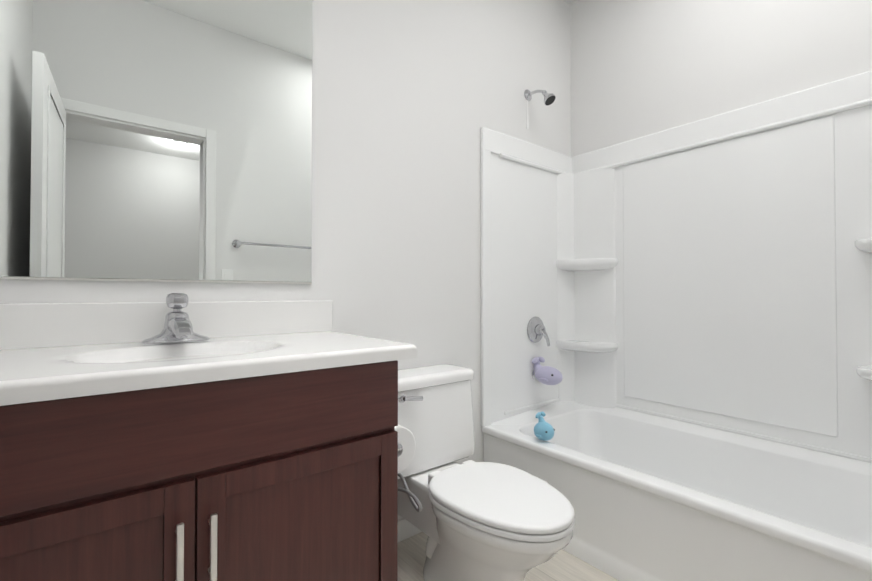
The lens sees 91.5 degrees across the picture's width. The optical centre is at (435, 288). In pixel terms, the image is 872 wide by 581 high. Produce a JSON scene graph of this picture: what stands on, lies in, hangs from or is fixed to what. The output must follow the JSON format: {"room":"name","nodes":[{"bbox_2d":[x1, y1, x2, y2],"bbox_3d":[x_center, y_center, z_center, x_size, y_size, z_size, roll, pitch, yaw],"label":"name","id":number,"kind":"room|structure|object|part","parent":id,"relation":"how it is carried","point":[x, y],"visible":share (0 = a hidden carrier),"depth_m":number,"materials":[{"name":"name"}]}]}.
{"room":"bathroom","nodes":[
{"label":"bathroom","id":0,"kind":"room"},
{"bbox_2d":[0,0,570,519],"bbox_3d":[-0.204,-0.334,1.808,2.724,2.745,0.120,1,-1,-38],"label":"wall","id":1,"kind":"structure","parent":0,"point":[410,98],"depth_m":1.81,"materials":[{"name":"white paint"}]},
{"bbox_2d":[0,0,312,283],"bbox_3d":[-0.791,-0.674,1.265,0.877,1.308,0.008,1,-1,-38],"label":"mirror","id":2,"kind":"object","parent":1,"relation":"attached to","point":[159,140],"visible":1,"depth_m":1.24,"materials":[{"name":"clear glass"}]},
{"bbox_2d":[0,300,332,353],"bbox_3d":[-0.758,0.096,1.273,0.954,0.114,0.020,1,-1,-38],"label":"backsplash","id":3,"kind":"structure","parent":1,"relation":"attached to","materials":[{"name":"white stone"}]},
{"bbox_2d":[398,518,421,541],"bbox_3d":[-0.092,0.996,1.795,0.794,0.085,0.013,1,-1,-38],"label":"baseboard","id":4,"kind":"structure","parent":1,"relation":"attached to","point":[407,529],"depth_m":1.75,"materials":[{"name":"white paint"}]},
{"bbox_2d":[524,89,555,128],"bbox_3d":[0.550,-0.967,2.231,0.068,0.216,0.167,1,-1,-38],"label":"shower head","id":5,"kind":"object","parent":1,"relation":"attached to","point":[549,98],"visible":1,"depth_m":2.22},
{"bbox_2d":[397,532,618,580],"bbox_3d":[1.308,1.044,-0.118,2.724,0.060,4.990,1,-1,-38],"label":"floor","id":6,"kind":"structure","parent":0,"point":[562,565],"depth_m":1.58,"materials":[{"name":"beige wood"}]},
{"bbox_2d":[0,300,417,580],"bbox_3d":[-0.548,0.533,1.096,1.070,0.993,0.550,1,-1,-38],"label":"bathroom vanity","id":7,"kind":"object","parent":6,"relation":"on","point":[261,441],"visible":1,"depth_m":0.91,"materials":[{"name":"brown wood"}]},
{"bbox_3d":[-0.654,0.646,0.719,0.428,0.533,0.020,1,-1,-38],"label":"door","id":8,"kind":"part","parent":7,"relation":"part of","materials":[{"name":"brown wood"}]},
{"bbox_2d":[141,293,209,344],"bbox_3d":[-0.691,0.081,1.148,0.164,0.138,0.158,1,-1,-38],"label":"faucet","id":9,"kind":"object","parent":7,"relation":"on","point":[178,327],"visible":1,"depth_m":1.16,"materials":[{"name":"silver metal"}]},
{"bbox_3d":[-0.296,0.650,1.003,0.478,0.533,0.020,1,-1,-38],"label":"door","id":10,"kind":"part","parent":7,"relation":"part of","materials":[{"name":"brown wood"}]},
{"bbox_2d":[398,364,574,580],"bbox_3d":[0.089,0.682,1.440,0.517,0.713,0.781,1,-1,-38],"label":"toilet","id":11,"kind":"object","parent":6,"relation":"on","point":[481,521],"visible":0.81,"depth_m":1.38,"materials":[{"name":"white ceramic"}]},
{"bbox_3d":[-0.090,0.392,1.530,0.093,0.034,0.030,1,-1,-38],"label":"lever","id":12,"kind":"part","parent":11,"relation":"part of","materials":[{"name":"silver metal"}]},
{"bbox_3d":[-0.062,0.525,1.679,0.447,0.309,0.202,1,-1,-38],"label":"tank","id":13,"kind":"part","parent":11,"relation":"part of","materials":[{"name":"white ceramic"}]},
{"bbox_3d":[-0.067,0.350,1.688,0.459,0.044,0.206,1,-1,-38],"label":"tank lid","id":14,"kind":"part","parent":11,"relation":"part of","materials":[{"name":"white ceramic"}]},
{"bbox_3d":[0.204,0.667,1.341,0.362,0.019,0.482,1,-1,-38],"label":"seat","id":15,"kind":"part","parent":11,"relation":"part of","materials":[{"name":"white plastic"}]},
{"bbox_3d":[0.206,0.644,1.343,0.366,0.023,0.480,1,-1,-38],"label":"lid","id":16,"kind":"part","parent":11,"relation":"part of","materials":[{"name":"white plastic"}]},
{"bbox_2d":[480,70,871,580],"bbox_3d":[0.990,0.124,1.686,0.756,1.826,1.545,1,-1,-38],"label":"bathtub","id":17,"kind":"object","parent":6,"relation":"on","point":[676,335],"visible":0.98,"depth_m":1.85,"materials":[{"name":"white plastic"}]},
{"bbox_2d":[534,411,554,440],"bbox_3d":[0.469,0.598,1.848,0.097,0.112,0.092,1,-1,-38],"label":"toy","id":18,"kind":"object","parent":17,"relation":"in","point":[544,430],"visible":1,"depth_m":1.82,"materials":[{"name":"blue plastic"}]},
{"bbox_2d":[563,0,578,5],"bbox_3d":[0.314,-1.765,1.172,2.724,0.100,1.790,1,-1,-38],"label":"ceiling","id":19,"kind":"structure","parent":0,"point":[570,2],"depth_m":2.51,"materials":[{"name":"white paint"}]},
{"bbox_2d":[570,0,871,156],"bbox_3d":[1.372,-0.332,1.915,0.120,2.745,1.670,1,-1,-38],"label":"wall","id":20,"kind":"structure","parent":0,"point":[640,68],"depth_m":2.02,"materials":[{"name":"white paint"}]}
]}

